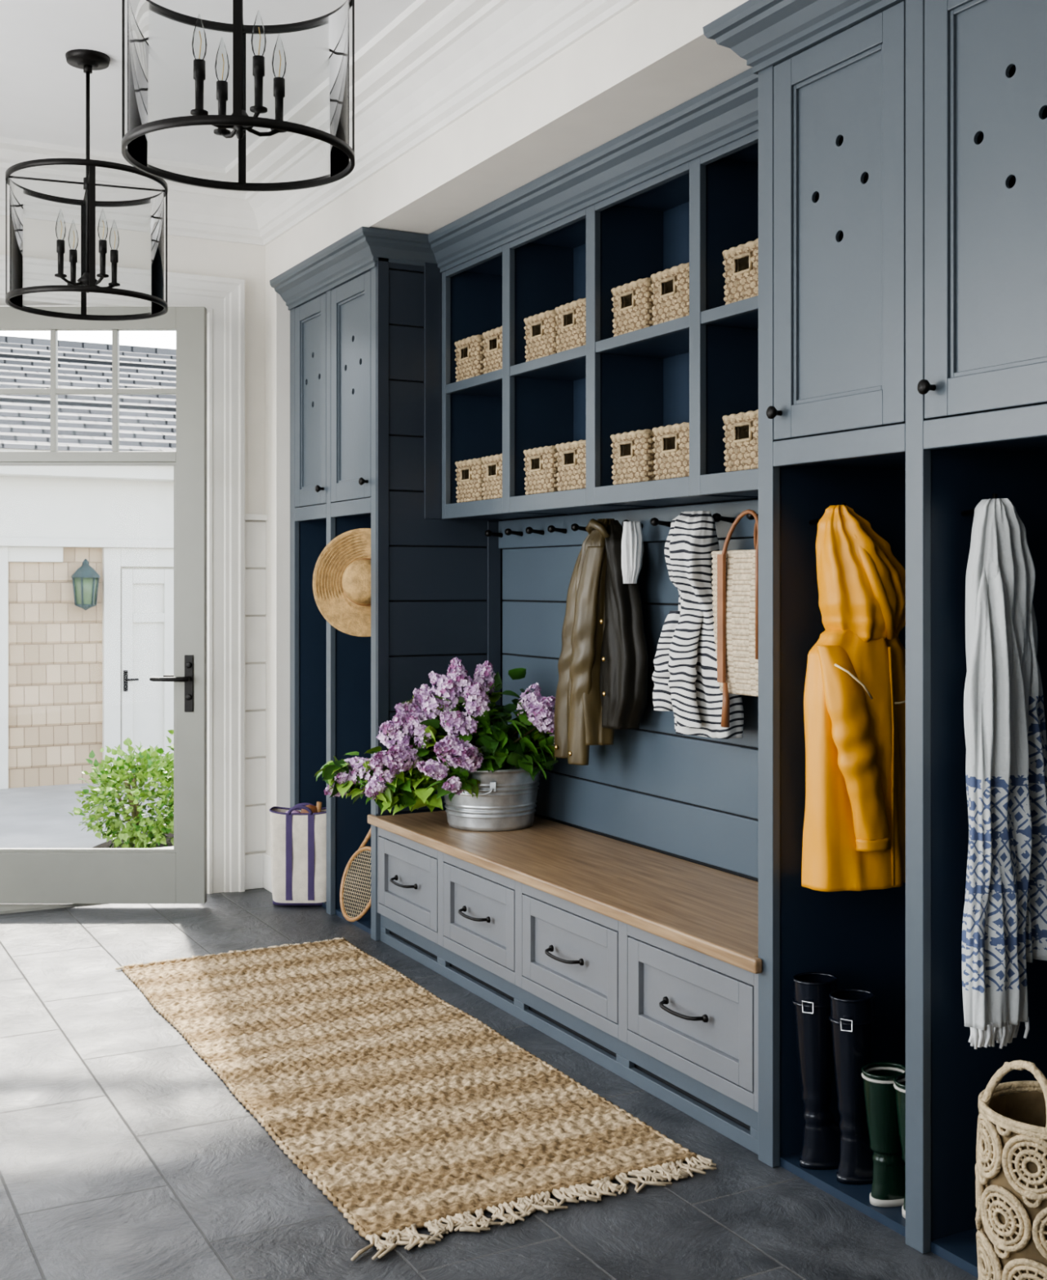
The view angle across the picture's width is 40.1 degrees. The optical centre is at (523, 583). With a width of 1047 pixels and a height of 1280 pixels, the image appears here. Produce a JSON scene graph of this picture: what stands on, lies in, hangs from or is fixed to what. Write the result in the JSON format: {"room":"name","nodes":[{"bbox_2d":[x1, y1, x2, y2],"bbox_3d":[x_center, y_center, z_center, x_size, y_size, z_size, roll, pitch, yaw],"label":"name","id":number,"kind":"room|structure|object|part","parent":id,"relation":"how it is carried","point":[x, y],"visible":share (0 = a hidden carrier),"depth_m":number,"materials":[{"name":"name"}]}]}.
{"room":"mudroom","nodes":[
{"label":"mudroom","id":0,"kind":"room"},
{"bbox_2d":[0,335,176,451],"bbox_3d":[-5.383,-1.980,16.324,12.600,1.600,7.150,0,0,-28],"label":"roof","id":1,"kind":"structure","parent":0,"point":[147,423],"depth_m":14.59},
{"bbox_2d":[0,215,265,853],"bbox_3d":[-2.299,-0.195,5.724,3.780,3.030,0.200,0,0,-28],"label":"wall","id":2,"kind":"structure","parent":0,"point":[191,255],"depth_m":6.19,"materials":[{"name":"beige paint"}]},
{"bbox_2d":[0,903,97,914],"bbox_3d":[-2.314,1.314,5.733,2.034,0.012,0.230,0,0,-28],"label":"threshold","id":3,"kind":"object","parent":2,"relation":"attached to","point":[4,908],"depth_m":5.81,"materials":[{"name":"beige paint"}]},
{"bbox_2d":[0,306,206,903],"bbox_3d":[-1.787,0.087,5.845,0.985,2.425,0.177,0,0,0],"label":"door","id":4,"kind":"structure","parent":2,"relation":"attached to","point":[177,874],"depth_m":5.82,"materials":[{"name":"beige paint"}]},
{"bbox_3d":[-1.421,0.405,5.845,0.163,0.230,0.174,0,0,1],"label":"handle","id":5,"kind":"part","parent":4,"relation":"part of","materials":[{"name":"black metal"}]},
{"bbox_2d":[0,254,244,893],"bbox_3d":[-2.297,0.007,5.701,2.370,2.625,0.262,0,0,-28],"label":"trim","id":6,"kind":"structure","parent":2,"relation":"attached to","point":[223,299],"depth_m":6.13,"materials":[{"name":"white paint"}]},
{"bbox_2d":[244,853,262,889],"bbox_3d":[-1.171,1.245,6.206,0.088,0.150,0.022,0,0,-28],"label":"baseboard","id":7,"kind":"structure","parent":2,"relation":"attached to","point":[253,862],"depth_m":6.20,"materials":[{"name":"white paint"}]},
{"bbox_2d":[244,514,266,852],"bbox_3d":[-1.162,0.430,6.205,0.103,1.460,0.032,0,0,-28],"label":"trim","id":8,"kind":"structure","parent":2,"relation":"attached to","point":[255,532],"depth_m":6.21,"materials":[{"name":"white paint"}]},
{"bbox_2d":[0,0,416,168],"bbox_3d":[-0.278,-1.770,2.150,3.950,0.120,8.450,0,0,-28],"label":"ceiling","id":9,"kind":"structure","parent":0,"point":[42,96],"depth_m":4.73,"materials":[{"name":"paint"}]},
{"bbox_2d":[5,48,167,320],"bbox_3d":[-1.414,-1.304,4.656,0.504,0.811,0.504,0,0,-28],"label":"pendant lantern","id":10,"kind":"object","parent":9,"relation":"hanging from","point":[88,60],"visible":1,"depth_m":4.65,"materials":[{"name":"metal"}]},
{"bbox_2d":[121,0,354,191],"bbox_3d":[-0.626,-1.323,3.167,0.504,0.775,0.504,0,0,-28],"label":"pendant lantern","id":11,"kind":"object","parent":9,"relation":"hanging from","point":[135,139],"visible":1,"depth_m":3.21,"materials":[{"name":"metal"}]},
{"bbox_2d":[0,887,977,1279],"bbox_3d":[-0.278,1.380,2.150,3.950,0.120,8.450,0,0,-28],"label":"floor","id":12,"kind":"structure","parent":0,"point":[124,1155],"depth_m":3.17,"materials":[{"name":"tile"}]},
{"bbox_2d":[269,801,326,905],"bbox_3d":[-0.911,1.105,5.910,0.264,0.413,0.146,0,0,0],"label":"canvas tote bag","id":13,"kind":"object","parent":12,"relation":"on","point":[298,833],"visible":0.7,"depth_m":5.84,"materials":[{"name":"white fabric"}]},
{"bbox_2d":[289,266,446,941],"bbox_3d":[-0.555,0.020,5.834,0.565,2.600,0.960,0,0,-28],"label":"tall cabinet","id":14,"kind":"object","parent":12,"relation":"on","point":[333,333],"visible":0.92,"depth_m":5.76,"materials":[{"name":"blue paint"}]},
{"bbox_3d":[-0.872,-0.746,5.925,0.022,0.843,0.374,0,0,-28],"label":"door frame","id":15,"kind":"part","parent":14,"relation":"part of","materials":[{"name":"blue paint"}]},
{"bbox_3d":[-0.866,-0.750,5.928,0.009,0.709,0.250,0,0,-28],"label":"door panel","id":16,"kind":"part","parent":14,"relation":"part of","materials":[{"name":"blue paint"}]},
{"bbox_3d":[-0.821,-0.382,5.769,0.035,0.029,0.029,0,0,-28],"label":"knob","id":17,"kind":"part","parent":14,"relation":"part of","materials":[{"name":"metal"}]},
{"bbox_3d":[-0.763,0.055,5.722,0.022,2.530,0.960,0,0,-28],"label":"frame","id":18,"kind":"part","parent":14,"relation":"part of","materials":[{"name":"blue paint"}]},
{"bbox_2d":[312,528,370,636],"bbox_3d":[-0.602,-0.005,5.423,0.414,0.413,0.127,0,0,5],"label":"straw hat","id":19,"kind":"object","parent":14,"relation":"attached to","point":[341,575],"visible":0.65,"depth_m":5.46,"materials":[{"name":"beige wicker"}]},
{"bbox_3d":[-0.659,-0.746,5.529,0.022,0.843,0.414,0,0,-28],"label":"door frame","id":20,"kind":"part","parent":14,"relation":"part of","materials":[{"name":"blue paint"}]},
{"bbox_3d":[-0.653,-0.750,5.532,0.009,0.709,0.290,0,0,-28],"label":"door panel","id":21,"kind":"part","parent":14,"relation":"part of","materials":[{"name":"blue paint"}]},
{"bbox_2d":[339,828,370,921],"bbox_3d":[-0.615,1.007,5.581,0.223,0.609,0.173,0,0,3],"label":"tennis racket","id":22,"kind":"object","parent":14,"relation":"in","point":[362,848],"visible":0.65,"depth_m":5.60,"materials":[{"name":"brown wood"}]},
{"bbox_3d":[-0.598,-0.382,5.356,0.035,0.029,0.029,0,0,-28],"label":"knob","id":23,"kind":"part","parent":14,"relation":"part of","materials":[{"name":"metal"}]},
{"bbox_2d":[376,257,502,814],"bbox_3d":[-0.306,-0.215,5.411,0.529,2.130,0.020,0,0,-28],"label":"wall panel","id":24,"kind":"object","parent":14,"relation":"attached to","point":[439,580],"depth_m":5.36,"materials":[{"name":"paint"}]},
{"bbox_2d":[115,937,715,1261],"bbox_3d":[-0.496,1.311,4.045,0.910,0.019,2.416,0,0,-28],"label":"jute rug","id":25,"kind":"object","parent":12,"relation":"on","point":[408,1111],"visible":1,"depth_m":3.65,"materials":[{"name":"beige wicker"}]},
{"bbox_2d":[367,810,761,1154],"bbox_3d":[0.204,1.087,4.406,0.552,0.466,2.334,0,0,-28],"label":"storage bench","id":26,"kind":"object","parent":12,"relation":"on","point":[643,963],"visible":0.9,"depth_m":4.04,"materials":[{"name":"grey paint"}]},
{"bbox_3d":[-0.430,1.052,5.047,0.043,0.020,0.190,0,0,-28],"label":"drawer pull","id":27,"kind":"part","parent":26,"relation":"part of","materials":[{"name":"metal"}]},
{"bbox_3d":[-0.404,1.053,5.061,0.020,0.243,0.508,0,0,-28],"label":"drawer","id":28,"kind":"part","parent":26,"relation":"part of","materials":[{"name":"grey paint"}]},
{"bbox_2d":[314,657,557,831],"bbox_3d":[-0.293,0.555,4.998,0.848,0.596,0.494,0,0,-15],"label":"bouquet","id":29,"kind":"object","parent":26,"relation":"on","point":[487,776],"visible":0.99,"depth_m":4.94,"materials":[{"name":"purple plant"}]},
{"bbox_3d":[-0.166,1.052,4.556,0.043,0.020,0.190,0,0,-28],"label":"drawer pull","id":30,"kind":"part","parent":26,"relation":"part of","materials":[{"name":"metal"}]},
{"bbox_3d":[-0.139,1.053,4.570,0.020,0.243,0.503,0,0,-28],"label":"drawer","id":31,"kind":"part","parent":26,"relation":"part of","materials":[{"name":"grey paint"}]},
{"bbox_2d":[444,765,540,831],"bbox_3d":[-0.116,0.745,5.080,0.374,0.217,0.374,0,0,-28],"label":"tub","id":32,"kind":"object","parent":26,"relation":"on","point":[504,798],"depth_m":4.93,"materials":[{"name":"silver metal"}]},
{"bbox_3d":[0.105,1.052,4.053,0.043,0.020,0.190,0,0,-28],"label":"drawer pull","id":33,"kind":"part","parent":26,"relation":"part of","materials":[{"name":"metal"}]},
{"bbox_3d":[0.210,0.871,4.409,0.538,0.034,2.334,0,0,-28],"label":"oak seat","id":34,"kind":"part","parent":26,"relation":"part of","materials":[{"name":"brown wood"}]},
{"bbox_3d":[0.132,1.053,4.067,0.020,0.243,0.536,0,0,-28],"label":"drawer","id":35,"kind":"part","parent":26,"relation":"part of","materials":[{"name":"grey paint"}]},
{"bbox_3d":[0.384,1.052,3.535,0.043,0.020,0.190,0,0,-28],"label":"drawer pull","id":36,"kind":"part","parent":26,"relation":"part of","materials":[{"name":"metal"}]},
{"bbox_3d":[0.410,1.053,3.550,0.020,0.243,0.535,0,0,-28],"label":"drawer","id":37,"kind":"part","parent":26,"relation":"part of","materials":[{"name":"grey paint"}]},
{"bbox_2d":[757,0,1046,1278],"bbox_3d":[1.107,0.020,2.747,0.565,2.600,1.488,0,0,-28],"label":"tall cabinet","id":38,"kind":"object","parent":12,"relation":"on","point":[902,151],"visible":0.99,"depth_m":2.91,"materials":[{"name":"blue paint"}]},
{"bbox_3d":[0.561,-0.382,3.204,0.035,0.029,0.029,0,0,-28],"label":"knob","id":39,"kind":"part","parent":38,"relation":"part of","materials":[{"name":"metal"}]},
{"bbox_2d":[791,972,840,1169],"bbox_3d":[0.696,1.090,3.228,0.204,0.418,0.095,0,0,-28],"label":"rubber boot","id":40,"kind":"object","parent":38,"relation":"in","point":[820,1148],"visible":0.81,"depth_m":3.18,"materials":[{"name":"rubber"}]},
{"bbox_3d":[0.672,-0.746,3.057,0.022,0.843,0.416,0,0,-28],"label":"door frame","id":41,"kind":"part","parent":38,"relation":"part of","materials":[{"name":"blue paint"}]},
{"bbox_3d":[0.678,-0.750,3.060,0.009,0.709,0.292,0,0,-28],"label":"door panel","id":42,"kind":"part","parent":38,"relation":"part of","materials":[{"name":"blue paint"}]},
{"bbox_2d":[828,988,875,1184],"bbox_3d":[0.761,1.097,3.152,0.204,0.404,0.091,0,0,-28],"label":"rubber boot","id":43,"kind":"object","parent":38,"relation":"in","point":[851,1017],"visible":0.77,"depth_m":3.10,"materials":[{"name":"rubber"}]},
{"bbox_2d":[800,502,905,891],"bbox_3d":[0.760,0.246,3.219,0.296,0.849,0.213,0,0,-28],"label":"raincoat","id":44,"kind":"object","parent":38,"relation":"in","point":[854,829],"visible":0.93,"depth_m":3.14,"materials":[{"name":"fabric"}]},
{"bbox_2d":[815,505,905,642],"bbox_3d":[0.764,-0.019,3.201,0.164,0.309,0.216,0,0,43],"label":"hood","id":45,"kind":"object","parent":44,"relation":"attached to","point":[861,584],"depth_m":3.14,"materials":[{"name":"yellow fabric"}]},
{"bbox_2d":[861,1062,905,1207],"bbox_3d":[0.805,1.160,3.040,0.204,0.278,0.089,0,0,-28],"label":"rubber boot","id":46,"kind":"object","parent":38,"relation":"in","point":[887,1188],"visible":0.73,"depth_m":2.99,"materials":[{"name":"rubber"}]},
{"bbox_2d":[893,1072,905,1218],"bbox_3d":[0.856,1.160,2.976,0.204,0.278,0.089,0,0,-28],"label":"rubber boot","id":47,"kind":"object","parent":38,"relation":"in","point":[900,1089],"visible":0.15,"depth_m":2.94,"materials":[{"name":"rubber"}]},
{"bbox_3d":[0.784,-0.382,2.788,0.035,0.029,0.029,0,0,-28],"label":"knob","id":48,"kind":"part","parent":38,"relation":"part of","materials":[{"name":"metal"}]},
{"bbox_3d":[0.896,-0.746,2.641,0.022,0.843,0.416,0,0,-28],"label":"door frame","id":49,"kind":"part","parent":38,"relation":"part of","materials":[{"name":"blue paint"}]},
{"bbox_3d":[0.901,-0.750,2.644,0.009,0.709,0.292,0,0,-28],"label":"door panel","id":50,"kind":"part","parent":38,"relation":"part of","materials":[{"name":"blue paint"}]},
{"bbox_2d":[960,493,1046,1048],"bbox_3d":[0.946,0.360,2.823,0.238,1.069,0.146,0,0,-28],"label":"scarf","id":51,"kind":"object","parent":38,"relation":"in","point":[1004,924],"visible":1,"depth_m":2.76,"materials":[{"name":"white fabric"}]},
{"bbox_2d":[974,1059,1046,1279],"bbox_3d":[0.964,1.076,2.609,0.270,0.440,0.272,0,0,-33],"label":"bag","id":52,"kind":"object","parent":38,"relation":"in","point":[1011,1164],"visible":1,"depth_m":2.55,"materials":[{"name":"wicker"}]},
{"bbox_2d":[265,0,753,880],"bbox_3d":[1.123,-0.195,2.893,0.780,3.030,8.430,0,0,-28],"label":"wall","id":53,"kind":"structure","parent":0,"point":[653,57],"depth_m":4.45,"materials":[{"name":"beige paint"}]},
{"bbox_2d":[262,852,271,892],"bbox_3d":[-1.065,1.245,6.181,0.075,0.150,0.165,0,0,-28],"label":"baseboard","id":54,"kind":"structure","parent":53,"relation":"attached to","point":[267,883],"depth_m":6.17,"materials":[{"name":"white paint"}]},
{"bbox_2d":[0,0,639,246],"bbox_3d":[-0.528,-1.590,2.004,2.970,0.240,8.030,0,0,-28],"label":"trim","id":55,"kind":"structure","parent":53,"relation":"attached to","point":[437,61],"depth_m":4.97,"materials":[{"name":"white paint"}]},
{"bbox_2d":[269,0,900,310],"bbox_3d":[0.200,-1.230,4.100,0.360,0.119,4.730,0,0,-28],"label":"trim","id":56,"kind":"structure","parent":53,"relation":"attached to","point":[764,33],"depth_m":4.18,"materials":[{"name":"blue paint"}]},
{"bbox_2d":[441,131,757,519],"bbox_3d":[0.345,-0.761,4.474,0.269,1.037,2.274,0,0,-28],"label":"shelf unit","id":57,"kind":"object","parent":53,"relation":"attached to","point":[698,368],"visible":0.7,"depth_m":4.48,"materials":[{"name":"blue paint"}]},
{"bbox_2d":[453,334,484,382],"bbox_3d":[-0.125,-0.827,5.330,0.217,0.158,0.213,0,0,-27],"label":"woven basket","id":58,"kind":"object","parent":57,"relation":"on","point":[469,355],"visible":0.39,"depth_m":5.25,"materials":[{"name":"beige wicker"}]},
{"bbox_2d":[454,457,484,502],"bbox_3d":[-0.122,-0.378,5.329,0.217,0.158,0.213,0,0,-29],"label":"woven basket","id":59,"kind":"object","parent":57,"relation":"on","point":[469,480],"visible":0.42,"depth_m":5.25,"materials":[{"name":"beige wicker"}]},
{"bbox_2d":[480,453,502,499],"bbox_3d":[-0.019,-0.378,5.133,0.217,0.158,0.213,0,0,-28],"label":"woven basket","id":60,"kind":"object","parent":57,"relation":"on","point":[491,466],"visible":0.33,"depth_m":5.09,"materials":[{"name":"beige wicker"}]},
{"bbox_2d":[482,325,502,373],"bbox_3d":[-0.015,-0.827,5.132,0.217,0.158,0.213,0,0,-28],"label":"woven basket","id":61,"kind":"object","parent":57,"relation":"on","point":[492,341],"visible":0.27,"depth_m":5.10,"materials":[{"name":"beige wicker"}]},
{"bbox_2d":[523,444,558,494],"bbox_3d":[0.132,-0.378,4.857,0.217,0.158,0.213,0,0,-28],"label":"woven basket","id":62,"kind":"object","parent":57,"relation":"on","point":[540,469],"visible":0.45,"depth_m":4.78,"materials":[{"name":"beige wicker"}]},
{"bbox_2d":[523,309,558,361],"bbox_3d":[0.135,-0.827,4.856,0.217,0.158,0.213,0,0,-29],"label":"woven basket","id":63,"kind":"object","parent":57,"relation":"on","point":[540,332],"visible":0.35,"depth_m":4.79,"materials":[{"name":"beige wicker"}]},
{"bbox_2d":[554,297,585,352],"bbox_3d":[0.236,-0.827,4.659,0.217,0.158,0.213,0,0,-28],"label":"woven basket","id":64,"kind":"object","parent":57,"relation":"on","point":[571,317],"visible":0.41,"depth_m":4.60,"materials":[{"name":"beige wicker"}]},
{"bbox_2d":[555,440,585,491],"bbox_3d":[0.238,-0.378,4.658,0.217,0.158,0.213,0,0,-29],"label":"woven basket","id":65,"kind":"object","parent":57,"relation":"on","point":[571,464],"visible":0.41,"depth_m":4.61,"materials":[{"name":"beige wicker"}]},
{"bbox_2d":[610,277,653,337],"bbox_3d":[0.402,-0.827,4.360,0.217,0.158,0.213,0,0,-28],"label":"woven basket","id":66,"kind":"object","parent":57,"relation":"on","point":[633,303],"visible":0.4,"depth_m":4.29,"materials":[{"name":"beige wicker"}]},
{"bbox_2d":[609,428,655,484],"bbox_3d":[0.399,-0.378,4.357,0.217,0.158,0.213,0,0,-28],"label":"woven basket","id":67,"kind":"object","parent":57,"relation":"on","point":[633,456],"visible":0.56,"depth_m":4.28,"materials":[{"name":"beige wicker"}]},
{"bbox_2d":[650,262,688,325],"bbox_3d":[0.505,-0.827,4.159,0.217,0.158,0.213,0,0,-28],"label":"woven basket","id":68,"kind":"object","parent":57,"relation":"on","point":[670,296],"visible":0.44,"depth_m":4.10,"materials":[{"name":"beige wicker"}]},
{"bbox_2d":[651,422,688,479],"bbox_3d":[0.510,-0.378,4.163,0.217,0.158,0.213,0,0,-28],"label":"woven basket","id":69,"kind":"object","parent":57,"relation":"on","point":[671,450],"visible":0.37,"depth_m":4.11,"materials":[{"name":"beige wicker"}]},
{"bbox_2d":[721,409,757,471],"bbox_3d":[0.673,-0.378,3.858,0.217,0.158,0.213,0,0,-28],"label":"woven basket","id":70,"kind":"object","parent":57,"relation":"on","point":[740,439],"visible":0.3,"depth_m":3.83,"materials":[{"name":"beige wicker"}]},
{"bbox_2d":[721,238,757,304],"bbox_3d":[0.673,-0.827,3.860,0.217,0.158,0.213,0,0,-28],"label":"woven basket","id":71,"kind":"object","parent":57,"relation":"on","point":[740,262],"visible":0.32,"depth_m":3.83,"materials":[{"name":"beige wicker"}]},
{"bbox_2d":[484,499,757,583],"bbox_3d":[0.397,-0.120,4.495,0.148,0.240,2.259,0,0,-28],"label":"peg rail","id":72,"kind":"object","parent":53,"relation":"attached to","point":[569,530],"depth_m":4.58,"materials":[{"name":"paint"}]},
{"bbox_2d":[554,518,648,764],"bbox_3d":[0.239,0.188,4.659,0.183,0.795,0.445,0,0,-42],"label":"jacket","id":73,"kind":"object","parent":72,"relation":"hanging from","point":[602,664],"visible":0.97,"depth_m":4.59,"materials":[{"name":"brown fabric"}]},
{"bbox_3d":[0.337,-0.098,4.516,0.064,0.195,0.071,0,0,-28],"label":"cotton cap","id":74,"kind":"part","parent":72,"relation":"part of","materials":[{"name":"white fabric"}]},
{"bbox_2d":[651,511,743,738],"bbox_3d":[0.498,0.113,4.158,0.182,0.645,0.321,0,0,-21],"label":"hoodie","id":75,"kind":"object","parent":72,"relation":"hanging from","point":[684,676],"visible":0.9,"depth_m":4.10,"materials":[{"name":"fabric"}]},
{"bbox_2d":[711,509,757,727],"bbox_3d":[0.629,0.095,3.882,0.140,0.592,0.350,0,0,-28],"label":"tote bag","id":76,"kind":"object","parent":72,"relation":"hanging from","point":[734,582],"visible":0.48,"depth_m":3.88,"materials":[{"name":"beige wicker"}]},
{"bbox_2d":[502,498,757,881],"bbox_3d":[0.460,0.305,4.540,0.025,1.110,2.282,0,0,-28],"label":"wall paneling","id":77,"kind":"structure","parent":53,"relation":"attached to","point":[691,798],"depth_m":4.63,"materials":[{"name":"paint"}]},
{"label":"outside","id":78,"kind":"structure","parent":0,"visible":0},
{"bbox_2d":[0,778,173,848],"bbox_3d":[-7.780,1.920,18.668,32.000,0.100,27.750,0,0,-28],"label":"ground","id":79,"kind":"structure","parent":78,"point":[34,816],"depth_m":11.42,"materials":[{"name":"white concrete"}]},
{"bbox_2d":[8,546,102,787],"bbox_3d":[-4.891,0.445,15.412,12.000,2.850,4.222,0,0,-28],"label":"wall","id":80,"kind":"structure","parent":79,"relation":"on","point":[55,655],"depth_m":13.31,"materials":[{"name":"brown wood"}]},
{"bbox_2d":[71,559,100,610],"bbox_3d":[-4.069,0.009,13.315,0.270,0.482,0.315,0,0,-28],"label":"wall lantern","id":81,"kind":"object","parent":80,"relation":"attached to","point":[85,579],"visible":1,"depth_m":13.23,"materials":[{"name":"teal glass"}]},
{"bbox_2d":[0,448,173,789],"bbox_3d":[-3.801,0.335,13.387,12.000,3.070,0.419,0,0,-28],"label":"trim","id":82,"kind":"structure","parent":80,"relation":"attached to","point":[126,512],"depth_m":13.51,"materials":[{"name":"paint"}]},
{"bbox_2d":[92,831,173,848],"bbox_3d":[-2.072,1.865,10.071,2.000,0.030,2.000,0,0,-28],"label":"garden bed","id":83,"kind":"object","parent":79,"relation":"on","point":[104,845],"visible":0.03,"depth_m":10.17,"materials":[{"name":"soil"}]},
{"bbox_2d":[67,737,173,848],"bbox_3d":[-2.632,1.473,9.933,0.932,0.806,0.916,0,0,18],"label":"shrub","id":84,"kind":"object","parent":83,"relation":"on","point":[110,779],"visible":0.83,"depth_m":9.76,"materials":[{"name":"green plant"}]},
{"bbox_2d":[156,729,173,807],"bbox_3d":[-2.194,1.398,10.600,0.970,0.962,0.999,0,0,-28],"label":"shrub","id":85,"kind":"object","parent":83,"relation":"on","point":[171,731],"visible":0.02,"depth_m":10.53,"materials":[{"name":"plant"}]},
{"bbox_2d":[154,845,173,848],"bbox_3d":[-2.570,1.615,6.566,4.700,0.510,1.500,0,0,-28],"label":"stone landing","id":86,"kind":"object","parent":79,"relation":"on","point":[173,846],"visible":0.02,"depth_m":7.38,"materials":[{"name":"white stone"}]}
]}

